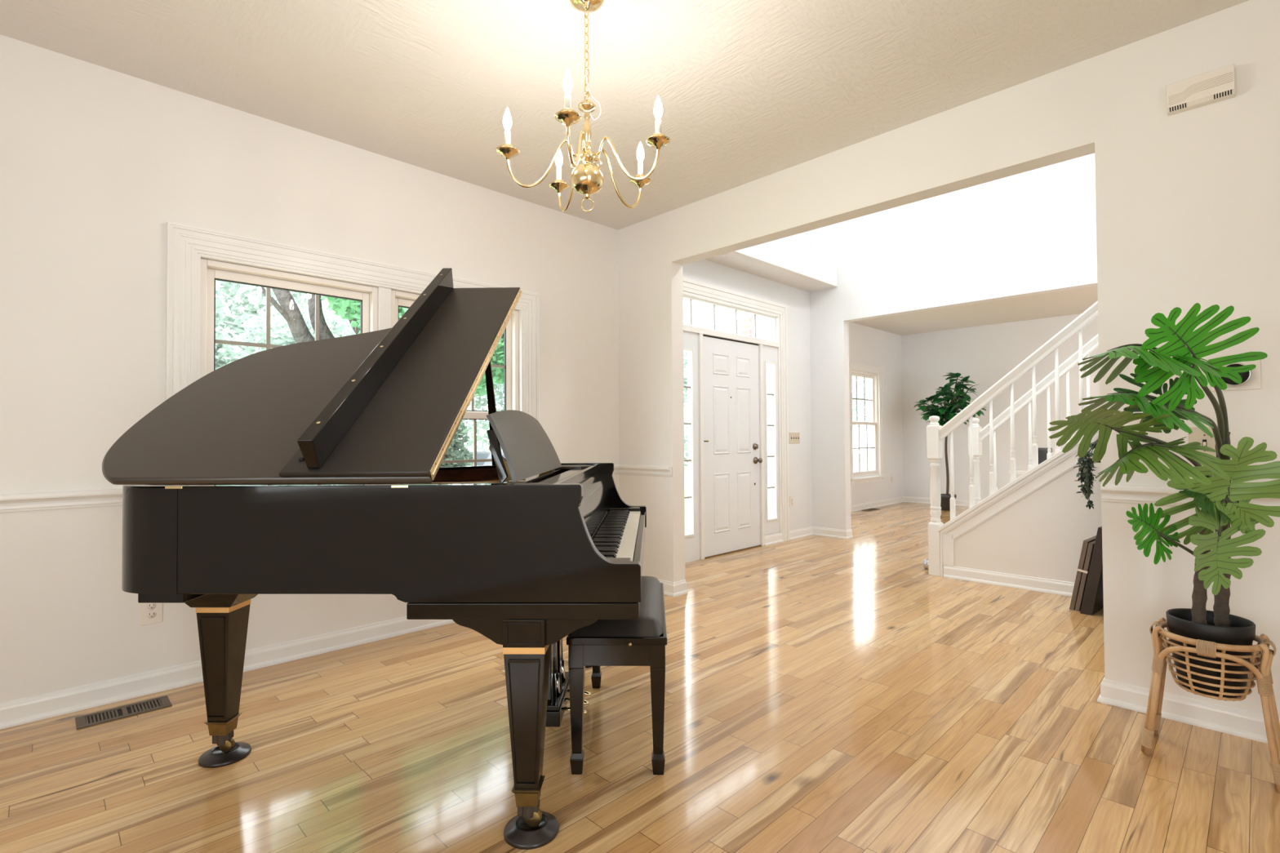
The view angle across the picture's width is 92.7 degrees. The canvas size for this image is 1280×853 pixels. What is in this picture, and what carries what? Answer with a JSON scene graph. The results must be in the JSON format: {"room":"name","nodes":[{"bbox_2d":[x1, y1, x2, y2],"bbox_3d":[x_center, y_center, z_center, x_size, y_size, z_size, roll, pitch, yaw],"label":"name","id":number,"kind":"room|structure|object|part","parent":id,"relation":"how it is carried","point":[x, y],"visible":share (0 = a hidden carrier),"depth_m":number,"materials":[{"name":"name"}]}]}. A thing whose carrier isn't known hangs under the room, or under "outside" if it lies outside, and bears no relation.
{"room":"music room","nodes":[
{"label":"music room","id":0,"kind":"room"},
{"bbox_2d":[0,34,619,702],"bbox_3d":[-1.994,-0.181,3.046,5.229,2.740,0.160,1,-1,-45],"label":"wall","id":1,"kind":"structure","parent":0,"point":[96,162],"depth_m":2.70,"materials":[{"name":"beige paint"}]},
{"bbox_2d":[0,488,122,512],"bbox_3d":[-2.908,0.300,1.993,2.156,0.072,0.042,1,-1,-45],"label":"trim","id":2,"kind":"structure","parent":1,"relation":"attached to","point":[9,503],"depth_m":2.50,"materials":[{"name":"white wood"}]},
{"bbox_2d":[140,603,162,626],"bbox_3d":[-2.179,0.820,2.722,0.078,0.122,0.008,1,-1,-45],"label":"wall outlet","id":3,"kind":"object","parent":1,"relation":"attached to","point":[150,613],"visible":0.87,"depth_m":2.72,"materials":[{"name":"white plastic"}]},
{"bbox_2d":[146,610,155,618],"bbox_3d":[-2.177,0.839,2.720,0.033,0.033,0.002,1,-1,-45],"label":"receptacle","id":4,"kind":"object","parent":3,"relation":"attached to","point":[150,614],"depth_m":2.72,"materials":[{"name":"white plastic"}]},
{"bbox_2d":[146,603,156,609],"bbox_3d":[-2.177,0.800,2.721,0.033,0.033,0.002,1,-1,-45],"label":"receptacle","id":5,"kind":"object","parent":3,"relation":"attached to","point":[149,606],"depth_m":2.72,"materials":[{"name":"white plastic"}]},
{"bbox_2d":[0,575,688,729],"bbox_3d":[-1.671,1.136,2.811,5.079,0.095,0.584,1,-1,-45],"label":"baseboard","id":6,"kind":"structure","parent":1,"relation":"attached to","point":[47,705],"depth_m":2.79,"materials":[{"name":"white wood"}]},
{"bbox_2d":[164,221,539,466],"bbox_3d":[-1.478,-0.116,3.530,2.032,1.610,0.196,1,-1,-45],"label":"window","id":7,"kind":"structure","parent":1,"relation":"in","point":[197,257],"depth_m":3.15,"materials":[{"name":"white wood"}]},
{"bbox_3d":[-1.831,-0.413,3.221,0.773,0.704,0.032,1,-1,-45],"label":"sash","id":8,"kind":"part","parent":7,"relation":"part of","materials":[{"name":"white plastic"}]},
{"bbox_3d":[-1.821,-0.119,3.208,0.833,1.352,0.100,1,-1,-45],"label":"frame","id":9,"kind":"part","parent":7,"relation":"part of","materials":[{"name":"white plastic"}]},
{"bbox_3d":[-1.174,-0.406,3.868,0.811,0.704,0.032,1,-1,-45],"label":"sash","id":10,"kind":"part","parent":7,"relation":"part of","materials":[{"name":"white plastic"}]},
{"bbox_3d":[-1.164,-0.112,3.855,0.871,1.352,0.100,1,-1,-45],"label":"frame","id":11,"kind":"part","parent":7,"relation":"part of","materials":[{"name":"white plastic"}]},
{"bbox_3d":[-1.148,0.219,3.835,0.811,0.628,0.032,1,-1,-45],"label":"sash","id":12,"kind":"part","parent":7,"relation":"part of","materials":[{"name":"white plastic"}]},
{"bbox_2d":[613,464,671,476],"bbox_3d":[-0.239,0.323,4.261,0.766,0.072,0.554,1,-1,-45],"label":"trim","id":13,"kind":"structure","parent":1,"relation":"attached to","point":[665,471],"depth_m":4.50,"materials":[{"name":"white wood"}]},
{"bbox_2d":[0,0,1248,292],"bbox_3d":[0.942,-1.634,2.190,8.190,0.100,5.546,1,-1,-45],"label":"ceiling","id":14,"kind":"structure","parent":0,"point":[748,91],"depth_m":2.66,"materials":[{"name":"white paint"}]},
{"bbox_2d":[495,0,670,212],"bbox_3d":[-0.178,-1.177,2.242,0.601,0.797,0.622,1,-1,-45],"label":"chandelier","id":15,"kind":"object","parent":14,"relation":"hanging from","point":[587,180],"visible":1,"depth_m":2.18,"materials":[{"name":"gold metal"}]},
{"bbox_3d":[-0.471,-1.093,2.169,0.031,0.085,0.030,0,-1,-11],"label":"bulb","id":16,"kind":"part","parent":15,"relation":"part of","materials":[{"name":"beige glass"}]},
{"bbox_3d":[-0.343,-0.946,2.190,0.268,0.186,0.010,0,-1,-11],"label":"arm","id":17,"kind":"part","parent":15,"relation":"part of","materials":[{"name":"gold metal"}]},
{"bbox_3d":[-0.328,-1.089,2.470,0.030,0.085,0.031,0,-1,-29],"label":"bulb","id":18,"kind":"part","parent":15,"relation":"part of","materials":[{"name":"beige glass"}]},
{"bbox_3d":[-0.230,-1.098,1.940,0.030,0.085,0.031,0,-1,7],"label":"bulb","id":19,"kind":"part","parent":15,"relation":"part of","materials":[{"name":"beige glass"}]},
{"bbox_3d":[-0.266,-0.943,2.354,0.010,0.186,0.268,0,-1,-29],"label":"arm","id":20,"kind":"part","parent":15,"relation":"part of","materials":[{"name":"gold metal"}]},
{"bbox_3d":[-0.212,-0.949,2.066,0.010,0.186,0.268,0,-1,7],"label":"arm","id":21,"kind":"part","parent":15,"relation":"part of","materials":[{"name":"gold metal"}]},
{"bbox_3d":[-0.194,-1.338,2.225,0.018,0.389,0.018,0,-1,0],"label":"chain","id":22,"kind":"part","parent":15,"relation":"part of","materials":[{"name":"gold metal"}]},
{"bbox_3d":[-0.171,-1.318,2.213,0.060,0.417,0.012,-1,-1,28],"label":"cord","id":23,"kind":"part","parent":15,"relation":"part of","materials":[{"name":"white plastic"}]},
{"bbox_3d":[-0.086,-0.945,2.330,0.010,0.186,0.268,-1,-1,43],"label":"arm","id":24,"kind":"part","parent":15,"relation":"part of","materials":[{"name":"gold metal"}]},
{"bbox_3d":[-0.053,-0.948,2.152,0.268,0.186,0.010,-1,-1,25],"label":"arm","id":25,"kind":"part","parent":15,"relation":"part of","materials":[{"name":"gold metal"}]},
{"bbox_3d":[0.002,-1.091,2.426,0.030,0.085,0.031,-1,-1,43],"label":"bulb","id":26,"kind":"part","parent":15,"relation":"part of","materials":[{"name":"beige glass"}]},
{"bbox_3d":[0.062,-1.097,2.099,0.031,0.085,0.030,-1,-1,25],"label":"bulb","id":27,"kind":"part","parent":15,"relation":"part of","materials":[{"name":"beige glass"}]},
{"bbox_2d":[0,502,1279,852],"bbox_3d":[2.545,1.229,3.460,12.900,0.120,7.800,1,-1,-45],"label":"floor","id":28,"kind":"structure","parent":0,"point":[823,694],"depth_m":2.21,"materials":[{"name":"brown wood"}]},
{"bbox_2d":[75,695,172,729],"bbox_3d":[-2.128,1.178,2.520,0.296,0.006,0.136,1,-1,-45],"label":"floor vent","id":29,"kind":"object","parent":28,"relation":"in","point":[132,709],"visible":1,"depth_m":2.51,"materials":[{"name":"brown metal"}]},
{"bbox_2d":[198,742,251,768],"bbox_3d":[-1.472,1.157,2.167,0.157,0.028,0.157,1,-1,-45],"label":"cup","id":30,"kind":"object","parent":28,"relation":"on","point":[213,757],"visible":0.79,"depth_m":2.13,"materials":[{"name":"plastic"}]},
{"bbox_2d":[102,267,646,827],"bbox_3d":[-0.800,0.214,2.382,1.630,1.881,1.520,0,-1,1],"label":"grand piano","id":31,"kind":"object","parent":28,"relation":"on","point":[313,467],"visible":0.94,"depth_m":1.71,"materials":[{"name":"black paint"}]},
{"bbox_3d":[-1.482,0.842,2.172,0.090,0.358,0.120,0,-1,1],"label":"panel moulding","id":32,"kind":"part","parent":31,"relation":"part of","materials":[{"name":"black wood"}]},
{"bbox_3d":[-1.482,0.845,2.172,0.115,0.393,0.115,0,-1,1],"label":"leg","id":33,"kind":"part","parent":31,"relation":"part of","materials":[{"name":"black wood"}]},
{"bbox_3d":[-1.081,-0.232,2.273,1.033,0.804,1.162,0,-1,1],"label":"lid","id":34,"kind":"part","parent":31,"relation":"part of","materials":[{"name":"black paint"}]},
{"bbox_3d":[-0.990,0.250,2.414,1.042,0.025,1.303,0,-1,1],"label":"iron plate","id":35,"kind":"part","parent":31,"relation":"part of","materials":[{"name":"brown metal"}]},
{"bbox_2d":[472,482,543,484],"bbox_3d":[-0.384,0.179,1.822,0.265,0.011,0.145,0,-1,1],"label":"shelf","id":36,"kind":"object","parent":31,"relation":"attached to","point":[508,482],"depth_m":1.86,"materials":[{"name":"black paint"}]},
{"bbox_3d":[-0.321,0.575,1.753,0.094,0.059,0.134,0,-1,1],"label":"bracket moulding","id":37,"kind":"part","parent":31,"relation":"part of","materials":[{"name":"black paint"}]},
{"bbox_3d":[-0.320,0.828,1.748,0.090,0.358,0.120,0,-1,1],"label":"panel moulding","id":38,"kind":"part","parent":31,"relation":"part of","materials":[{"name":"black wood"}]},
{"bbox_3d":[-0.320,0.830,1.749,0.115,0.393,0.115,0,-1,1],"label":"leg","id":39,"kind":"part","parent":31,"relation":"part of","materials":[{"name":"black wood"}]},
{"bbox_3d":[-0.355,0.787,2.299,0.045,0.482,0.044,0,-1,1],"label":"lyre post","id":40,"kind":"part","parent":31,"relation":"part of","materials":[{"name":"black paint"}]},
{"bbox_3d":[-0.350,0.791,2.518,0.045,0.482,0.044,0,-1,1],"label":"lyre post","id":41,"kind":"part","parent":31,"relation":"part of","materials":[{"name":"black paint"}]},
{"bbox_3d":[-0.318,0.797,2.343,0.024,0.500,0.016,0,-1,1],"label":"pedal rod","id":42,"kind":"part","parent":31,"relation":"part of","materials":[{"name":"silver metal"}]},
{"bbox_3d":[-0.315,0.800,2.483,0.024,0.500,0.016,0,-1,1],"label":"pedal rod","id":43,"kind":"part","parent":31,"relation":"part of","materials":[{"name":"silver metal"}]},
{"bbox_2d":[557,465,591,468],"bbox_3d":[-0.359,0.199,3.006,0.265,0.011,0.145,0,-1,1],"label":"shelf","id":44,"kind":"object","parent":31,"relation":"attached to","point":[562,466],"depth_m":2.93,"materials":[{"name":"black paint"}]},
{"bbox_3d":[-0.236,0.209,2.411,0.019,0.057,1.348,0,-1,1],"label":"rail","id":45,"kind":"part","parent":31,"relation":"part of","materials":[{"name":"black paint"}]},
{"bbox_2d":[503,811,559,849],"bbox_3d":[-0.310,1.143,1.743,0.157,0.028,0.157,1,-1,-45],"label":"cup","id":46,"kind":"object","parent":28,"relation":"on","point":[517,834],"visible":0.8,"depth_m":1.71,"materials":[{"name":"plastic"}]},
{"bbox_2d":[566,576,666,775],"bbox_3d":[-0.069,0.913,2.402,0.336,0.506,0.764,0,-1,1],"label":"piano bench","id":47,"kind":"object","parent":28,"relation":"on","point":[642,642],"visible":0.69,"depth_m":2.03,"materials":[{"name":"black paint"}]},
{"bbox_3d":[-0.212,0.945,2.055,0.051,0.433,0.051,0,-1,1],"label":"leg","id":48,"kind":"part","parent":47,"relation":"part of","materials":[{"name":"black wood"}]},
{"bbox_3d":[-0.197,0.957,2.755,0.051,0.433,0.051,0,-1,1],"label":"leg","id":49,"kind":"part","parent":47,"relation":"part of","materials":[{"name":"black wood"}]},
{"bbox_2d":[570,576,663,636],"bbox_3d":[-0.070,0.684,2.406,0.312,0.047,0.740,0,-1,1],"label":"cushion","id":50,"kind":"object","parent":47,"relation":"on","point":[650,623],"depth_m":2.07,"materials":[{"name":"black leather"}]},
{"bbox_3d":[0.060,0.943,2.049,0.051,0.433,0.051,0,-1,1],"label":"leg","id":51,"kind":"part","parent":47,"relation":"part of","materials":[{"name":"black wood"}]},
{"bbox_2d":[861,508,879,511],"bbox_3d":[3.495,1.259,9.237,0.360,0.006,0.130,1,-1,-45],"label":"floor vent","id":52,"kind":"object","parent":28,"relation":"in","point":[868,509],"visible":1,"depth_m":9.21,"materials":[{"name":"brown metal"}]},
{"bbox_2d":[922,559,928,569],"bbox_3d":[2.420,1.157,5.127,0.080,0.083,0.081,1,-1,-45],"label":"ball","id":53,"kind":"object","parent":28,"relation":"on","point":[925,563],"visible":0.58,"depth_m":5.11,"materials":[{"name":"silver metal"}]},
{"bbox_2d":[913,372,986,511],"bbox_3d":[4.628,0.216,9.131,0.779,2.074,0.926,1,-1,-45],"label":"tree","id":54,"kind":"object","parent":28,"relation":"on","point":[957,402],"visible":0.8,"depth_m":9.09,"materials":[{"name":"green plant"}]},
{"bbox_3d":[4.598,1.136,9.130,0.247,0.235,0.248,1,-1,-45],"label":"pot","id":55,"kind":"part","parent":54,"relation":"part of","materials":[{"name":"grey plastic"}]},
{"bbox_2d":[926,300,1102,596],"bbox_3d":[3.787,-0.723,4.241,1.124,3.795,3.086,1,-1,-45],"label":"staircase","id":56,"kind":"structure","parent":28,"relation":"on","point":[1029,533],"depth_m":4.51,"materials":[{"name":"beige paint"}]},
{"bbox_3d":[2.388,0.554,4.931,0.092,1.283,0.092,1,-1,-45],"label":"newel post","id":57,"kind":"part","parent":56,"relation":"part of","materials":[{"name":"white wood"}]},
{"bbox_3d":[3.102,0.561,5.638,0.092,1.283,0.092,1,-1,-45],"label":"newel post","id":58,"kind":"part","parent":56,"relation":"part of","materials":[{"name":"white wood"}]},
{"bbox_3d":[3.449,1.122,3.780,0.024,0.095,2.965,1,-1,-45],"label":"baseboard","id":59,"kind":"part","parent":56,"relation":"part of","materials":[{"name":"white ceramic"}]},
{"bbox_3d":[3.458,-1.195,3.863,0.067,2.570,2.995,1,-1,-45],"label":"handrail","id":60,"kind":"part","parent":56,"relation":"part of","materials":[{"name":"white wood"}]},
{"bbox_3d":[3.436,-0.139,3.814,0.014,2.616,2.990,1,-1,-45],"label":"panel moulding","id":61,"kind":"part","parent":56,"relation":"part of","materials":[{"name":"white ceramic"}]},
{"bbox_3d":[3.466,-0.141,3.844,0.070,2.621,2.990,1,-1,-45],"label":"panel","id":62,"kind":"part","parent":56,"relation":"part of","materials":[{"name":"beige paint"}]},
{"bbox_3d":[4.172,-1.248,4.571,0.067,2.738,3.000,1,-1,-45],"label":"handrail","id":63,"kind":"part","parent":56,"relation":"part of","materials":[{"name":"white wood"}]},
{"bbox_2d":[1008,469,1028,475],"bbox_3d":[4.328,0.844,6.571,0.500,0.735,0.500,1,-1,-45],"label":"side table","id":64,"kind":"object","parent":28,"relation":"on","point":[1021,472],"visible":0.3,"depth_m":6.52,"materials":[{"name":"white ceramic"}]},
{"bbox_2d":[1038,448,1052,464],"bbox_3d":[4.328,0.354,6.576,0.189,0.245,0.190,1,-1,-45],"label":"planter pot","id":65,"kind":"object","parent":64,"relation":"on","point":[1042,452],"visible":0.41,"depth_m":6.50,"materials":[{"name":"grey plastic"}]},
{"bbox_2d":[1069,535,1096,611],"bbox_3d":[2.924,0.955,3.980,0.344,0.461,0.137,0,-1,-41],"label":"bundle","id":66,"kind":"object","parent":28,"relation":"on","point":[1088,544],"visible":0.49,"depth_m":3.87,"materials":[{"name":"brown wood"}]},
{"bbox_2d":[1080,526,1103,615],"bbox_3d":[2.965,0.904,3.904,0.400,0.561,0.162,0,-1,-41],"label":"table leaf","id":67,"kind":"object","parent":28,"relation":"on","point":[1093,600],"visible":0.46,"depth_m":3.78,"materials":[{"name":"brown wood"}]},
{"bbox_2d":[1140,617,1279,793],"bbox_3d":[1.962,0.925,2.097,0.322,0.451,0.368,1,-1,-45],"label":"plant stand","id":68,"kind":"object","parent":28,"relation":"on","point":[1260,664],"visible":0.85,"depth_m":2.02,"materials":[{"name":"wicker"}]},
{"bbox_3d":[1.803,0.981,2.147,0.062,0.342,0.041,-1,-1,18],"label":"leg","id":69,"kind":"part","parent":68,"relation":"part of","materials":[{"name":"wood"}]},
{"bbox_3d":[1.917,0.982,2.257,0.041,0.342,0.062,0,-1,-16],"label":"leg","id":70,"kind":"part","parent":68,"relation":"part of","materials":[{"name":"wood"}]},
{"bbox_2d":[1048,302,1279,697],"bbox_3d":[1.627,0.265,1.907,0.996,1.266,0.388,0,-1,-25],"label":"potted plant","id":71,"kind":"object","parent":68,"relation":"on","point":[1224,504],"visible":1,"depth_m":1.93,"materials":[{"name":"green plant"}]},
{"bbox_3d":[1.961,0.778,2.099,0.226,0.242,0.226,1,-1,-45],"label":"pot","id":72,"kind":"part","parent":71,"relation":"part of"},
{"bbox_2d":[1160,626,1262,701],"bbox_3d":[1.961,0.817,2.099,0.255,0.195,0.255,1,-1,-45],"label":"basket","id":73,"kind":"object","parent":68,"relation":"on","point":[1255,666],"depth_m":2.02,"materials":[{"name":"wicker"}]},
{"bbox_3d":[2.007,0.976,1.935,0.041,0.342,0.062,0,-1,-16],"label":"leg","id":74,"kind":"part","parent":68,"relation":"part of","materials":[{"name":"wood"}]},
{"bbox_3d":[2.121,0.977,2.043,0.062,0.342,0.041,-1,-1,18],"label":"leg","id":75,"kind":"part","parent":68,"relation":"part of","materials":[{"name":"wood"}]},
{"bbox_3d":[3.339,0.678,3.539,0.475,0.975,1.040,1,-1,-45],"label":"cabinet","id":76,"kind":"object","parent":28,"relation":"on","visible":0},
{"bbox_2d":[1073,439,1097,509],"bbox_3d":[2.897,0.284,3.808,0.285,0.476,0.307,1,-1,-45],"label":"trailing ivy","id":77,"kind":"object","parent":76,"relation":"on","point":[1086,477],"visible":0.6,"depth_m":3.83,"materials":[{"name":"green plant"}]},
{"bbox_2d":[683,231,812,530],"bbox_3d":[0.841,-1.427,6.018,2.961,5.300,0.150,1,-1,-45],"label":"wall","id":78,"kind":"structure","parent":0,"point":[797,300],"depth_m":6.75,"materials":[{"name":"white paint"}]},
{"bbox_2d":[683,277,789,559],"bbox_3d":[0.883,-0.051,5.968,1.920,2.545,0.197,1,-1,-45],"label":"door","id":79,"kind":"structure","parent":78,"relation":"in","point":[731,439],"depth_m":5.99,"materials":[{"name":"white wood"}]},
{"bbox_2d":[683,331,699,563],"bbox_3d":[0.417,0.179,5.499,0.312,2.075,0.062,1,-1,-45],"label":"window","id":80,"kind":"structure","parent":79,"relation":"attached to","point":[690,339],"depth_m":5.55,"materials":[{"name":"white glass"}]},
{"bbox_2d":[683,294,776,342],"bbox_3d":[0.864,-1.043,5.998,1.630,0.280,0.040,1,-1,-45],"label":"window","id":81,"kind":"structure","parent":79,"relation":"attached to","point":[686,297],"depth_m":6.08,"materials":[{"name":"white wood"}]},
{"bbox_3d":[1.202,0.344,6.188,0.072,0.072,0.077,1,-1,-45],"label":"knob","id":82,"kind":"part","parent":79,"relation":"part of","materials":[{"name":"silver metal"}]},
{"bbox_2d":[762,345,779,536],"bbox_3d":[1.357,0.189,6.425,0.308,2.075,0.062,1,-1,-45],"label":"window","id":83,"kind":"structure","parent":79,"relation":"attached to","point":[770,353],"depth_m":6.47,"materials":[{"name":"white glass"}]},
{"bbox_2d":[764,533,783,546],"bbox_3d":[1.400,1.179,6.387,0.335,0.095,0.024,1,-1,-45],"label":"baseboard","id":84,"kind":"structure","parent":78,"relation":"attached to","point":[773,539],"depth_m":6.38,"materials":[{"name":"white wood"}]},
{"bbox_2d":[789,495,793,506],"bbox_3d":[1.656,0.817,6.658,0.076,0.122,0.008,1,-1,-45],"label":"wall outlet","id":85,"kind":"object","parent":78,"relation":"attached to","point":[791,497],"visible":1,"depth_m":6.65,"materials":[{"name":"white plastic"}]},
{"bbox_2d":[789,432,799,443],"bbox_3d":[1.693,0.126,6.704,0.203,0.109,0.017,1,-1,-45],"label":"light switch","id":86,"kind":"object","parent":78,"relation":"attached to","point":[794,437],"visible":1,"depth_m":6.70,"materials":[{"name":"beige plastic"}]},
{"bbox_2d":[789,526,853,540],"bbox_3d":[1.979,1.180,6.669,0.625,0.095,0.434,1,-1,-45],"label":"baseboard","id":87,"kind":"structure","parent":78,"relation":"attached to","point":[811,531],"depth_m":6.76,"materials":[{"name":"white wood"}]},
{"bbox_2d":[737,238,837,285],"bbox_3d":[1.012,-1.709,5.847,2.961,0.285,0.344,1,-1,-45],"label":"ledge","id":88,"kind":"object","parent":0,"point":[783,252],"visible":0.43,"depth_m":6.17,"materials":[{"name":"white paint"}]},
{"bbox_2d":[848,321,902,505],"bbox_3d":[2.962,-0.149,8.989,4.010,2.820,0.150,1,-1,-45],"label":"wall","id":89,"kind":"structure","parent":0,"point":[868,346],"depth_m":9.88,"materials":[{"name":"white paint"}]},
{"bbox_2d":[848,362,885,484],"bbox_3d":[3.453,-0.040,9.415,1.150,1.800,0.170,1,-1,-45],"label":"window","id":90,"kind":"structure","parent":89,"relation":"in","point":[873,377],"depth_m":9.60,"materials":[{"name":"white wood"}]},
{"bbox_3d":[3.418,-0.421,9.455,0.870,0.785,0.032,1,-1,-45],"label":"sash","id":91,"kind":"part","parent":90,"relation":"part of","materials":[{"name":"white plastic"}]},
{"bbox_3d":[3.445,0.333,9.419,0.870,0.805,0.032,1,-1,-45],"label":"sash","id":92,"kind":"part","parent":90,"relation":"part of","materials":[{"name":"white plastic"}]},
{"bbox_3d":[3.429,-0.039,9.440,0.930,1.610,0.100,1,-1,-45],"label":"frame","id":93,"kind":"part","parent":90,"relation":"part of","materials":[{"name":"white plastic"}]},
{"bbox_2d":[751,153,1097,529],"bbox_3d":[4.095,-1.466,4.908,0.120,5.300,7.600,1,-1,-45],"label":"wall","id":94,"kind":"structure","parent":0,"point":[1033,232],"depth_m":6.05,"materials":[{"name":"white paint"}]},
{"bbox_2d":[850,496,968,512],"bbox_3d":[5.583,1.152,6.312,4.010,0.095,7.300,1,-1,-45],"label":"baseboard","id":95,"kind":"structure","parent":94,"relation":"attached to","point":[859,507],"depth_m":9.71,"materials":[{"name":"white wood"}]},
{"bbox_2d":[617,0,1279,718],"bbox_3d":[1.718,-0.206,2.914,0.125,2.740,5.236,1,-1,-45],"label":"wall","id":96,"kind":"structure","parent":0,"point":[1188,202],"depth_m":2.53,"materials":[{"name":"beige paint"}]},
{"bbox_2d":[1097,677,1279,743],"bbox_3d":[1.008,1.073,0.090,5.079,0.095,2.249,1,-1,-45],"label":"baseboard","id":97,"kind":"structure","parent":96,"relation":"attached to","point":[1246,724],"depth_m":2.36,"materials":[{"name":"white wood"}]},
{"bbox_2d":[1100,484,1279,506],"bbox_3d":[2.197,0.257,1.260,1.504,0.072,2.221,1,-1,-45],"label":"trim","id":98,"kind":"structure","parent":96,"relation":"attached to","point":[1110,493],"depth_m":2.46,"materials":[{"name":"white wood"}]},
{"bbox_2d":[1166,63,1235,115],"bbox_3d":[2.159,-1.294,2.352,0.051,0.107,0.192,1,-1,-45],"label":"door chime","id":99,"kind":"object","parent":96,"relation":"attached to","point":[1217,85],"visible":1,"depth_m":2.33,"materials":[{"name":"white plastic"}]},
{"bbox_2d":[1188,426,1217,457],"bbox_3d":[2.172,0.063,2.348,0.017,0.122,0.092,1,-1,-45],"label":"light switch","id":100,"kind":"object","parent":96,"relation":"attached to","point":[1197,435],"visible":0.47,"depth_m":2.35,"materials":[{"name":"beige plastic"}]},
{"bbox_2d":[1210,360,1261,391],"bbox_3d":[2.229,-0.194,2.286,0.027,0.116,0.136,1,-1,-45],"label":"thermostat","id":101,"kind":"object","parent":96,"relation":"attached to","point":[1251,380],"visible":0.45,"depth_m":2.26,"materials":[{"name":"white plastic"}]},
{"bbox_2d":[851,285,1097,335],"bbox_3d":[5.619,-1.669,6.413,4.160,0.100,7.600,1,-1,-45],"label":"ceiling","id":102,"kind":"structure","parent":0,"point":[1073,301],"depth_m":8.53,"materials":[{"name":"white paint"}]},
{"bbox_2d":[901,313,1099,501],"bbox_3d":[7.057,-0.194,7.794,0.150,2.820,7.600,1,-1,-45],"label":"wall","id":103,"kind":"structure","parent":0,"point":[986,353],"depth_m":9.44,"materials":[{"name":"white paint"}]},
{"label":"outside","id":104,"kind":"structure","parent":0,"visible":0},
{"bbox_2d":[684,451,870,514],"bbox_3d":[-12.061,2.622,33.609,90.000,0.200,55.100,1,-1,-45],"label":"ground","id":105,"kind":"structure","parent":104,"point":[863,458],"depth_m":44.08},
{"bbox_2d":[214,287,248,369],"bbox_3d":[-9.080,-1.124,9.817,4.888,6.466,3.232,1,-1,-45],"label":"shade tree","id":106,"kind":"object","parent":105,"relation":"on","point":[223,354],"visible":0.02,"depth_m":10.90,"materials":[{"name":"green plant"}]},
{"bbox_2d":[257,286,503,396],"bbox_3d":[-3.046,-1.181,10.043,4.499,6.538,6.944,-1,-1,39],"label":"maple tree","id":107,"kind":"object","parent":105,"relation":"on","point":[288,308],"visible":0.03,"depth_m":8.03,"materials":[{"name":"green plant"}]},
{"bbox_2d":[215,280,688,466],"bbox_3d":[-7.324,-2.309,28.374,53.799,9.909,8.720,1,-1,-45],"label":"treeline","id":108,"kind":"object","parent":105,"relation":"on","point":[237,293],"visible":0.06,"depth_m":22.67,"materials":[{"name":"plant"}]},
{"bbox_2d":[440,420,473,466],"bbox_3d":[-2.614,0.871,7.185,1.523,2.286,1.090,0,-1,-38],"label":"clipped shrub","id":109,"kind":"object","parent":105,"relation":"on","point":[453,453],"visible":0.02,"depth_m":7.33,"materials":[{"name":"green plant"}]},
{"bbox_2d":[684,513,688,533],"bbox_3d":[1.097,1.639,7.920,6.300,0.730,2.200,1,-1,-45],"label":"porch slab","id":110,"kind":"object","parent":105,"relation":"on","point":[686,515],"depth_m":8.03,"materials":[{"name":"concrete"}]},
{"bbox_2d":[742,316,751,337],"bbox_3d":[1.782,-0.169,9.140,0.360,2.920,0.320,1,-1,-45],"label":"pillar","id":111,"kind":"structure","parent":110,"relation":"on","point":[746,322],"depth_m":9.09,"materials":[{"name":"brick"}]},
{"bbox_2d":[683,318,742,408],"bbox_3d":[2.194,-0.532,17.554,4.166,5.408,2.376,0,-1,-37],"label":"shade tree","id":112,"kind":"object","parent":105,"relation":"on","point":[730,330],"visible":0.07,"depth_m":17.22,"materials":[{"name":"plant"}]},
{"bbox_2d":[684,462,871,488],"bbox_3d":[-1.224,2.263,22.602,90.000,0.012,5.000,1,-1,-45],"label":"road","id":113,"kind":"structure","parent":105,"relation":"on","point":[863,464],"depth_m":34.91,"materials":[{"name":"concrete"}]},
{"bbox_2d":[240,297,502,397],"bbox_3d":[-7.392,-0.528,16.876,8.192,5.495,3.367,1,-1,-45],"label":"shade tree","id":114,"kind":"object","parent":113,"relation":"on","point":[282,335],"visible":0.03,"depth_m":14.99,"materials":[{"name":"green plant"}]},
{"bbox_2d":[467,449,505,466],"bbox_3d":[-3.736,1.480,19.867,4.370,1.490,1.800,1,-1,-45],"label":"car","id":115,"kind":"object","parent":113,"relation":"on","point":[481,454],"visible":0.02,"depth_m":18.20,"materials":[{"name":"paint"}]},
{"bbox_2d":[852,376,870,429],"bbox_3d":[8.964,-0.711,27.158,7.638,6.013,4.146,1,-1,-45],"label":"shade tree","id":116,"kind":"object","parent":105,"relation":"on","point":[860,406],"visible":0.18,"depth_m":27.84,"materials":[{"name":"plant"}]}
]}

